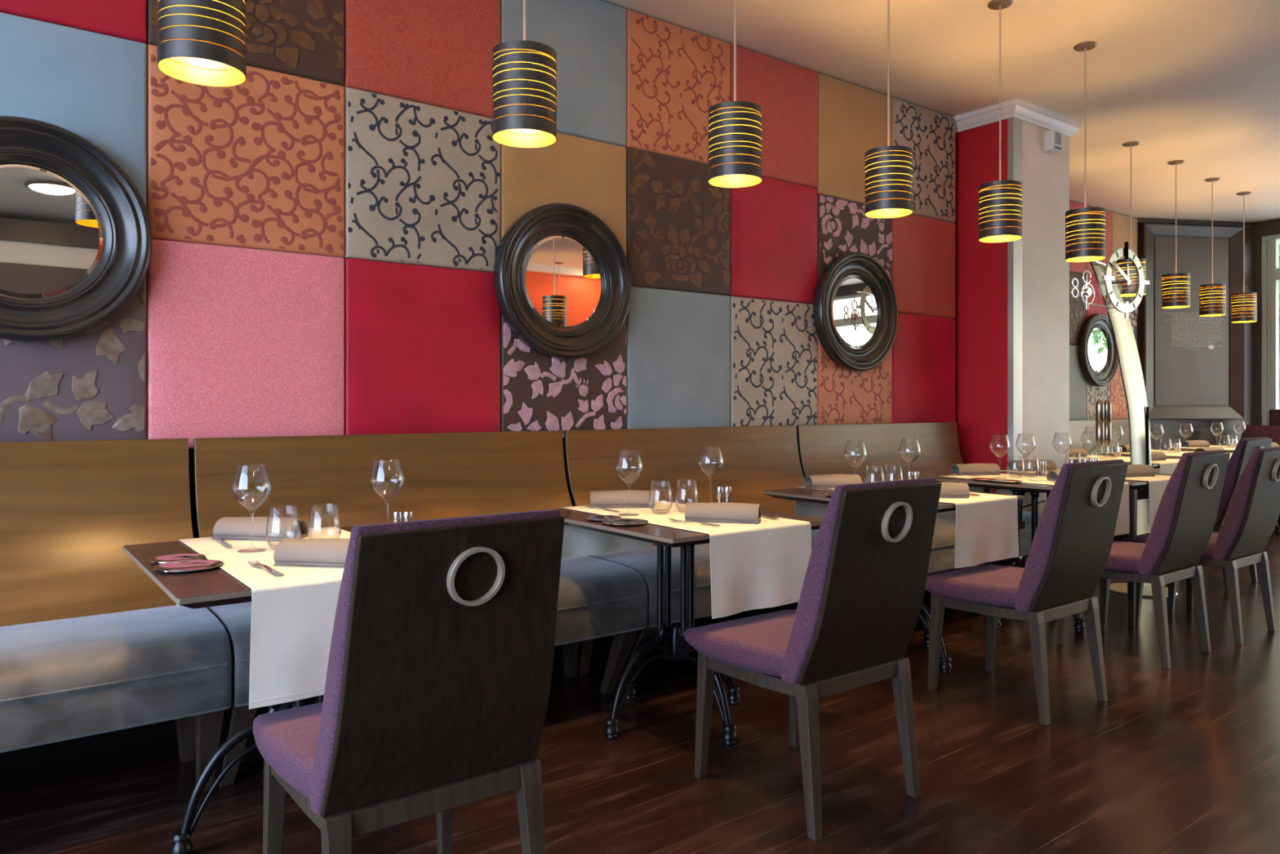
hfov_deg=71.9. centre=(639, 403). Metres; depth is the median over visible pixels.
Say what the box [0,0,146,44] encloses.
fabric panel
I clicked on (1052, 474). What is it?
folded napkin
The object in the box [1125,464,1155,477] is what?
folded napkin
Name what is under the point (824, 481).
folded napkin
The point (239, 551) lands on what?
wine glass
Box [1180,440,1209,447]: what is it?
folded napkin
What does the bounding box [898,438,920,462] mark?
wine glass
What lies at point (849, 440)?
wine glass
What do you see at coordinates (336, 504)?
water tumbler
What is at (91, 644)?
bench
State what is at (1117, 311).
sculpture
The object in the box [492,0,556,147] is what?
pendant lamp
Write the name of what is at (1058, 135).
grille
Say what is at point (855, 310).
mirror glass
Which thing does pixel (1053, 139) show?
alarm box
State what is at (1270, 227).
wall
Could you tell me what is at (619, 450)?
wine glass
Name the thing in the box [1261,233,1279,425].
window
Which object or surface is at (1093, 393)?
fabric panel
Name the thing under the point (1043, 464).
salt shaker
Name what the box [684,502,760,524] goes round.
folded napkin
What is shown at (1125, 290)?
pendant lamp
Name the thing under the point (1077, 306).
fabric panel
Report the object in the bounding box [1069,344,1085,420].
fabric panel
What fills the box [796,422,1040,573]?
bench
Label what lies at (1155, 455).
folded napkin
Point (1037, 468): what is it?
salt shaker
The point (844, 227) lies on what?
fabric panel
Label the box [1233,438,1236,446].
salt shaker
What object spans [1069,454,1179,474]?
table runner
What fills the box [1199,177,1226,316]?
pendant lamp
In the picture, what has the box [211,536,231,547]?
knife
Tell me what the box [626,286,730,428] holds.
fabric panel
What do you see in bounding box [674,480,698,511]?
water tumbler
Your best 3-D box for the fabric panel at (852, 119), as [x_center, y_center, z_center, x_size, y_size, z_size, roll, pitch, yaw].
[1.270,-1.527,5.181,0.665,0.686,0.016,0,0,-37]
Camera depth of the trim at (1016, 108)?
5.64 m
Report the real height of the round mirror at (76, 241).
0.692 m
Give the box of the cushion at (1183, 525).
[1137,449,1226,574]
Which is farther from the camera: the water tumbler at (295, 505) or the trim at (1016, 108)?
the trim at (1016, 108)
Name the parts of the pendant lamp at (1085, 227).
rod, lamp shade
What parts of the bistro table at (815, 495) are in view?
leg, leg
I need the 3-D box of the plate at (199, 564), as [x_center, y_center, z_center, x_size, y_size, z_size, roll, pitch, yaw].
[-1.119,0.405,2.186,0.160,0.008,0.160,0,0,-37]
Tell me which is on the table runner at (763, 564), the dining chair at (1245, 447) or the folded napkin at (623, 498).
the folded napkin at (623, 498)
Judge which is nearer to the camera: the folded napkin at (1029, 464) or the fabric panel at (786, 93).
the fabric panel at (786, 93)
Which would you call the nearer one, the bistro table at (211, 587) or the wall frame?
the bistro table at (211, 587)
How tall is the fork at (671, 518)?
0.009 m
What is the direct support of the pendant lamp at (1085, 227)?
hanging from the ceiling
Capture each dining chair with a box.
[253,508,564,853]
[684,477,942,840]
[924,459,1128,725]
[1056,449,1230,668]
[1122,446,1279,644]
[1213,436,1272,590]
[1240,425,1279,528]
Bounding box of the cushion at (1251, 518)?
[1212,446,1279,559]
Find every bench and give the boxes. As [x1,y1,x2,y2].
[0,438,231,791]
[193,430,647,786]
[564,425,818,690]
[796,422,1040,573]
[1069,418,1159,473]
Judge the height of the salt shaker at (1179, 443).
0.077 m
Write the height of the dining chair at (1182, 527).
0.945 m
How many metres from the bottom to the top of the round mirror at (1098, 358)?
0.692 m
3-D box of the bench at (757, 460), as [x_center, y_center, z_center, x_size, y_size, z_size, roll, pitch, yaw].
[0.436,0.638,4.054,1.462,1.042,0.630,0,0,-37]
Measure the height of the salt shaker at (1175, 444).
0.077 m
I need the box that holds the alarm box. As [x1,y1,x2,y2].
[1044,129,1062,155]
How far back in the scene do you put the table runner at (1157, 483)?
4.70 m
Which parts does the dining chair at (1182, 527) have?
leg, leg, seat, rail, leg, rail, panel, leg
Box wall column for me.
[956,119,1069,569]
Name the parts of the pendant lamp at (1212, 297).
rod, lamp shade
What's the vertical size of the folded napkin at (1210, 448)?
0.064 m
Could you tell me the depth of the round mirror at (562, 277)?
3.92 m
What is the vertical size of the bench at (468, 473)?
1.042 m
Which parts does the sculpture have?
blade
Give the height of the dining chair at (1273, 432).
0.945 m
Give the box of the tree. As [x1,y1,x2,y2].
[1279,240,1279,408]
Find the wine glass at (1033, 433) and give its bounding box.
[1015,433,1035,475]
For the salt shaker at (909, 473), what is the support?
on the bistro table at (815, 495)
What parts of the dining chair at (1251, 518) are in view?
leg, seat, leg, rail, leg, rail, panel, leg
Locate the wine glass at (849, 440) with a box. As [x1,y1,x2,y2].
[844,440,866,466]
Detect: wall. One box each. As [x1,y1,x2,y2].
[0,13,956,774]
[1137,222,1253,428]
[1253,219,1279,425]
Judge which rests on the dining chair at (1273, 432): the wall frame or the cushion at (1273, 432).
the cushion at (1273, 432)
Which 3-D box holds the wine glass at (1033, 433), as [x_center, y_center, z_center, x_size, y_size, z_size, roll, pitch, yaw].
[2.165,0.287,4.950,0.103,0.236,0.103,0,0,-4]
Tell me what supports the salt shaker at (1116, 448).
on the table runner at (1168, 466)
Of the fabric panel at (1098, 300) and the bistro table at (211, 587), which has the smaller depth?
the bistro table at (211, 587)
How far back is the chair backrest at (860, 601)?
2.41 m
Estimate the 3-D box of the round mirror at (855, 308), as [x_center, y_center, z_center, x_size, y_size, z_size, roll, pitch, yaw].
[1.265,-0.531,5.120,0.692,0.692,0.072,0,0,-37]
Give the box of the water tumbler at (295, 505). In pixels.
[265,505,300,550]
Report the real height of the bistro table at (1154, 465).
0.750 m
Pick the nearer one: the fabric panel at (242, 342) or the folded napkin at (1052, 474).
the fabric panel at (242, 342)
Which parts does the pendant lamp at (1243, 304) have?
rod, lamp shade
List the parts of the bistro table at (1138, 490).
leg, leg, leg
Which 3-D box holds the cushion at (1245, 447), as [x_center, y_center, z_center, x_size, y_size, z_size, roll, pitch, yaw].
[3.812,0.487,5.613,0.462,0.547,0.201,0,0,-37]
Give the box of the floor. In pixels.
[0,521,1279,853]
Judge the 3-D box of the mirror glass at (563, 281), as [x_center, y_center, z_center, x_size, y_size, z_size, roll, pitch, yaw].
[-0.338,-0.541,3.939,0.427,0.427,0.005,0,0,-37]
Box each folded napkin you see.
[213,516,309,541]
[273,537,349,568]
[590,489,654,508]
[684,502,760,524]
[804,474,862,488]
[936,481,969,497]
[950,462,1000,475]
[1008,459,1056,471]
[1046,469,1061,481]
[1069,448,1088,457]
[1117,444,1129,453]
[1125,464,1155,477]
[1151,451,1166,461]
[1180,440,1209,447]
[1193,446,1224,452]
[1270,442,1279,447]
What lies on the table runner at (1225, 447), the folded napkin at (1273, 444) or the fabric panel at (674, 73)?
the folded napkin at (1273, 444)
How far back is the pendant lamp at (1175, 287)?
6.79 m
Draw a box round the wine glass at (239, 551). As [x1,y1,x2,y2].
[231,463,272,552]
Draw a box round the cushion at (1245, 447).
[1214,436,1269,524]
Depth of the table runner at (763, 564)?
2.92 m
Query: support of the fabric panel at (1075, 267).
attached to the wall
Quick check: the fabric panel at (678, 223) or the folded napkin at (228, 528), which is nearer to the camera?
the folded napkin at (228, 528)
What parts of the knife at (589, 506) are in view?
handle, blade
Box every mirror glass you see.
[0,162,105,299]
[523,234,603,329]
[831,275,878,348]
[1087,327,1107,372]
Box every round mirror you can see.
[0,115,152,342]
[493,203,631,359]
[813,252,897,371]
[1078,313,1118,386]
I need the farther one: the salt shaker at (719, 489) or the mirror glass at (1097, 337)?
the mirror glass at (1097, 337)
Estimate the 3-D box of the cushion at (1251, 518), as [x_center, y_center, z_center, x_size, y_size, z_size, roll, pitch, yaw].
[3.046,0.487,4.386,0.462,0.547,0.201,0,0,-37]
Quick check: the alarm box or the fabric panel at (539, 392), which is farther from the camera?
the alarm box
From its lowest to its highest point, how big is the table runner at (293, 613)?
0.264 m
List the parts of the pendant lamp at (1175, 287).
rod, lamp shade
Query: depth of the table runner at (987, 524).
3.74 m
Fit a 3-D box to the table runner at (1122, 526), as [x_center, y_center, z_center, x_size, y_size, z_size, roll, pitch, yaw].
[2.095,0.537,4.740,0.464,0.264,0.847,0,0,-37]
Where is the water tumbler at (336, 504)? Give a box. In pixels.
[306,503,341,537]
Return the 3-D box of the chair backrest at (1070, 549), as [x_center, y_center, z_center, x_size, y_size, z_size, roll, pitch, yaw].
[1.626,0.487,3.328,0.462,0.547,0.201,0,0,-37]
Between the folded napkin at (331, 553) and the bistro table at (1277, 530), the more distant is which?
the bistro table at (1277, 530)
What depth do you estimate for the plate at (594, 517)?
3.13 m
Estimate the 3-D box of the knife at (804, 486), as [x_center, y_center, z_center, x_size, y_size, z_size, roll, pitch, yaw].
[0.860,0.401,4.159,0.018,0.006,0.215,0,0,-37]
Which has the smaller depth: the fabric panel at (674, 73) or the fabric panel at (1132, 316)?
the fabric panel at (674, 73)
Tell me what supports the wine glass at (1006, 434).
on the table runner at (1122, 526)
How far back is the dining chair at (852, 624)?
2.45 m
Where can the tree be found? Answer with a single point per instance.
(1279, 240)
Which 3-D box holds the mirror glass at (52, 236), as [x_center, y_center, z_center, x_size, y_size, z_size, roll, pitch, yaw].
[-1.916,-0.538,2.752,0.427,0.427,0.005,0,0,-37]
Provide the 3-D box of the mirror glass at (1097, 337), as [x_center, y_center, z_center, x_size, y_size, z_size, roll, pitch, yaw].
[4.341,-0.506,8.370,0.427,0.427,0.005,0,0,-37]
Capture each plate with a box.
[149,553,205,563]
[151,559,223,572]
[584,515,621,521]
[601,518,648,525]
[822,493,832,496]
[970,477,995,480]
[990,479,1022,483]
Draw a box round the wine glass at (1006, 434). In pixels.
[989,434,1009,479]
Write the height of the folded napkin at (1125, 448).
0.064 m
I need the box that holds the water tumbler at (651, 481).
[648,480,672,513]
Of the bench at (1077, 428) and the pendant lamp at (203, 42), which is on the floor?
the bench at (1077, 428)
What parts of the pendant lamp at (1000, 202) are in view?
rod, lamp shade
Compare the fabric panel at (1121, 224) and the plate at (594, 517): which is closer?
the plate at (594, 517)
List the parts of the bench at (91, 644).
backrest, seat, leg, leg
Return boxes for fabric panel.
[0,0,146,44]
[0,12,146,208]
[0,273,146,442]
[146,0,344,86]
[146,44,344,257]
[146,239,344,448]
[344,0,500,118]
[344,87,500,272]
[344,257,500,435]
[500,0,626,146]
[500,132,626,255]
[500,311,626,438]
[626,9,730,164]
[626,147,730,295]
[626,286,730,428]
[729,177,817,304]
[729,296,817,426]
[730,44,817,188]
[816,72,892,204]
[817,194,892,283]
[817,337,892,424]
[891,97,955,222]
[892,213,955,318]
[892,312,955,422]
[1069,200,1111,275]
[1069,271,1086,345]
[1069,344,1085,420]
[1085,274,1108,318]
[1085,379,1110,420]
[1110,363,1128,419]
[1111,211,1137,279]
[1121,296,1137,346]
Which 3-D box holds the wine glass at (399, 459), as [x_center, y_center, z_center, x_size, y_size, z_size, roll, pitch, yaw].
[-0.764,0.287,2.666,0.103,0.236,0.103,0,0,-4]
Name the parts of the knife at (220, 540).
handle, blade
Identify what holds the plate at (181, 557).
on the bistro table at (211, 587)
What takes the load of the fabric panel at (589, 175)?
attached to the wall at (42, 755)
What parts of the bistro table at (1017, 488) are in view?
leg, leg, leg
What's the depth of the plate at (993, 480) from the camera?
4.60 m
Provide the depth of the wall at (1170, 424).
9.15 m
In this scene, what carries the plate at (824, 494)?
on the bistro table at (815, 495)
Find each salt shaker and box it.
[392,511,401,522]
[403,510,412,521]
[716,486,723,502]
[724,485,731,502]
[906,471,912,479]
[913,471,919,479]
[1035,461,1040,474]
[1040,460,1046,473]
[1114,446,1118,456]
[1118,446,1121,456]
[1173,442,1177,451]
[1177,442,1181,451]
[1230,438,1233,446]
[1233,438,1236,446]
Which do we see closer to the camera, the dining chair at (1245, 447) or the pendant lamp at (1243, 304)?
the dining chair at (1245, 447)
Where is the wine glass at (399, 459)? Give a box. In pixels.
[369,458,404,505]
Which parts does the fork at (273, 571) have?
handle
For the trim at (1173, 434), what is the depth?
9.01 m
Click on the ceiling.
(1197, 82)
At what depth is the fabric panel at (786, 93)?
4.80 m
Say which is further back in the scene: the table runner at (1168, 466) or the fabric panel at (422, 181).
the table runner at (1168, 466)
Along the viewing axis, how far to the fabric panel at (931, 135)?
5.60 m
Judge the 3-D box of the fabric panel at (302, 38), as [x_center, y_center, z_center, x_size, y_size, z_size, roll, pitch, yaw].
[-1.395,-1.543,3.175,0.665,0.654,0.019,0,0,-37]
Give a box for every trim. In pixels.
[952,97,1082,137]
[1007,116,1022,566]
[1135,217,1254,449]
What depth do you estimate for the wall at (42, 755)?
2.98 m
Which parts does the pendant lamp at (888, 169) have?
rod, lamp shade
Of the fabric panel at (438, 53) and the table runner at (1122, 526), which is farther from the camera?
the table runner at (1122, 526)
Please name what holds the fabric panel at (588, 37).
attached to the wall at (42, 755)
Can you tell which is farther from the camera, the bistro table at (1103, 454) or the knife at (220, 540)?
the bistro table at (1103, 454)
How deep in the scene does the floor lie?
2.77 m
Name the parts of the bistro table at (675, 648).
leg, leg, leg, leg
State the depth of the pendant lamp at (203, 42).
2.03 m
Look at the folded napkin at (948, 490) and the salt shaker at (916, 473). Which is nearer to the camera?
the folded napkin at (948, 490)
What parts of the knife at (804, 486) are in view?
handle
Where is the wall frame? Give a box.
[1139,222,1244,420]
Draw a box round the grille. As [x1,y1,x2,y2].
[1055,132,1061,145]
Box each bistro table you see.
[123,525,353,853]
[553,498,822,746]
[764,481,1023,674]
[935,476,1084,632]
[984,467,1193,627]
[1069,454,1168,468]
[1102,449,1232,532]
[1167,444,1279,534]
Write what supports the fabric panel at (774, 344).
attached to the wall at (42, 755)
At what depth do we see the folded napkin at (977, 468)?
5.00 m
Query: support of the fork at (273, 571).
on the table runner at (293, 613)
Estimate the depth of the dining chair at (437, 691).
1.68 m
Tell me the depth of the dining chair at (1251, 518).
4.29 m
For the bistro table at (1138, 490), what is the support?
on the floor
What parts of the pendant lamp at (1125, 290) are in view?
rod, lamp shade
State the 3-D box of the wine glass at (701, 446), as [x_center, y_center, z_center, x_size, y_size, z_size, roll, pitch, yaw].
[0.278,0.287,3.458,0.103,0.236,0.103,0,0,-4]
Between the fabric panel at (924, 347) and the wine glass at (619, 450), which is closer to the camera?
the wine glass at (619, 450)
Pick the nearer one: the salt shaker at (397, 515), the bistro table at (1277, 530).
the salt shaker at (397, 515)
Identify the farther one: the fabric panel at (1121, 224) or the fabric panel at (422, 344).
the fabric panel at (1121, 224)
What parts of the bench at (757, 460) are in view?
leg, leg, backrest, seat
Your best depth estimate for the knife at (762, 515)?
3.10 m
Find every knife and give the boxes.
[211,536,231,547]
[586,505,619,511]
[760,514,779,519]
[804,486,833,490]
[946,473,981,476]
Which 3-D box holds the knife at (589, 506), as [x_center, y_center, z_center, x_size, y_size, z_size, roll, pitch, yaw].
[-0.142,0.401,3.371,0.018,0.006,0.215,0,0,-37]
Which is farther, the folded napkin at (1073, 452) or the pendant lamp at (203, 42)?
the folded napkin at (1073, 452)
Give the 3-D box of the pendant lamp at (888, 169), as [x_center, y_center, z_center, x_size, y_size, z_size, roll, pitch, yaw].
[1.025,-1.329,3.636,0.189,1.093,0.189,0,0,21]
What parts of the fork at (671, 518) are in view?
handle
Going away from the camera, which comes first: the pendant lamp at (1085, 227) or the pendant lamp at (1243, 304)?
the pendant lamp at (1085, 227)
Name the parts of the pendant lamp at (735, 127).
rod, lamp shade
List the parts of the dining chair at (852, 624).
leg, seat, rail, leg, leg, rail, panel, leg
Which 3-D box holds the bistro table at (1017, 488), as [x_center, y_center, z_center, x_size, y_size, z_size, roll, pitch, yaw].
[2.061,0.784,4.715,0.628,0.750,0.800,0,0,-37]
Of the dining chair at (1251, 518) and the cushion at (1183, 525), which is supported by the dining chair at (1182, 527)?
the cushion at (1183, 525)
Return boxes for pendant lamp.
[156,0,246,86]
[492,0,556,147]
[708,0,761,187]
[865,0,912,217]
[978,0,1022,242]
[1065,41,1105,262]
[1115,141,1146,296]
[1161,160,1190,308]
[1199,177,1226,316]
[1231,191,1257,322]
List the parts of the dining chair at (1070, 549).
leg, seat, rail, leg, leg, rail, panel, leg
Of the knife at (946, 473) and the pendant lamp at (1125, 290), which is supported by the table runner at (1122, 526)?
the knife at (946, 473)
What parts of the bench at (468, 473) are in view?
leg, backrest, seat, leg, leg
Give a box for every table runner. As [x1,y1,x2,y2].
[176,526,351,709]
[560,499,811,618]
[795,482,1018,568]
[938,473,1129,535]
[995,468,1170,530]
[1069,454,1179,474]
[1106,449,1232,460]
[1168,444,1235,449]
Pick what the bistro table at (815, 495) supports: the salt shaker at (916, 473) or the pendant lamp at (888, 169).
the salt shaker at (916, 473)
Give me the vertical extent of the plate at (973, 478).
0.008 m
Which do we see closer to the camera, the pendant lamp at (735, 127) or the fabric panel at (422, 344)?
the pendant lamp at (735, 127)
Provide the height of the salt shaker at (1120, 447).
0.077 m
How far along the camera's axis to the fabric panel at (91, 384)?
2.85 m
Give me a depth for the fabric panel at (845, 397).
5.16 m
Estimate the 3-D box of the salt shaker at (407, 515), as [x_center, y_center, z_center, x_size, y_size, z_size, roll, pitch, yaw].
[-0.717,0.370,2.726,0.027,0.077,0.027,0,0,-37]
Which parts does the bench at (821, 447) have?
backrest, seat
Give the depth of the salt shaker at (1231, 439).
8.27 m
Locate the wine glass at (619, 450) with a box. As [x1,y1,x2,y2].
[614,449,643,515]
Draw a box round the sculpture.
[1071,241,1177,597]
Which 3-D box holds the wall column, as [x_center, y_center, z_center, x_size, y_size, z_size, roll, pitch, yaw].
[2.236,-0.358,6.204,0.690,3.035,1.230,0,0,-37]
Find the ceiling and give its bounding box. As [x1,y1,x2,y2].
[600,0,1279,222]
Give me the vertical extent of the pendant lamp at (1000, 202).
1.105 m
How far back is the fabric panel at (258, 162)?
3.16 m
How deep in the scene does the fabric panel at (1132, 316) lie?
8.85 m
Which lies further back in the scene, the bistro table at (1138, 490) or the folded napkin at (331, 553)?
the bistro table at (1138, 490)
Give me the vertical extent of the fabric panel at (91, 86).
0.654 m
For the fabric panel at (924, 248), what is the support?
attached to the wall at (42, 755)
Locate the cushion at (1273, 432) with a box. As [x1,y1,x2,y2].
[1240,425,1279,446]
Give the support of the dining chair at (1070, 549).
on the floor
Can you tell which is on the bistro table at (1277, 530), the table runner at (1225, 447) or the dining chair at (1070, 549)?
the table runner at (1225, 447)
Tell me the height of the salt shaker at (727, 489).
0.077 m
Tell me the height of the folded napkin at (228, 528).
0.064 m
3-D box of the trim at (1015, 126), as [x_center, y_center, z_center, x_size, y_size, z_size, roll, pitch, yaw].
[2.358,-0.316,5.546,0.104,2.950,0.039,0,0,-37]
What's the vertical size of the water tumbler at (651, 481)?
0.118 m
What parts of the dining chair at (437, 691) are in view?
leg, seat, rail, leg, rail, panel, leg, leg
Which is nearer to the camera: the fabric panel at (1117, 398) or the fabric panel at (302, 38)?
the fabric panel at (302, 38)
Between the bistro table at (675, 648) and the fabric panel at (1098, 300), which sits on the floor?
the bistro table at (675, 648)
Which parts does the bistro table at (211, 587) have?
leg, leg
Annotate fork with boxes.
[248,560,284,575]
[667,517,720,525]
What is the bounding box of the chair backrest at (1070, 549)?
[1014,459,1124,611]
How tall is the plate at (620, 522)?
0.008 m
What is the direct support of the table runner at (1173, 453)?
on the bistro table at (1103, 454)
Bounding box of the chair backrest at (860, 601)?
[781,477,936,683]
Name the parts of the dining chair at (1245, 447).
leg, panel, leg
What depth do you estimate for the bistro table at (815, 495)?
3.94 m
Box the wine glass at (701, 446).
[697,446,724,485]
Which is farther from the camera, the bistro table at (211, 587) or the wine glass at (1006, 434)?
the wine glass at (1006, 434)
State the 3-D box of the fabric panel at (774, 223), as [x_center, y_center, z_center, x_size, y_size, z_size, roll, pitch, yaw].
[0.737,-0.887,4.780,0.665,0.654,0.016,0,0,-37]

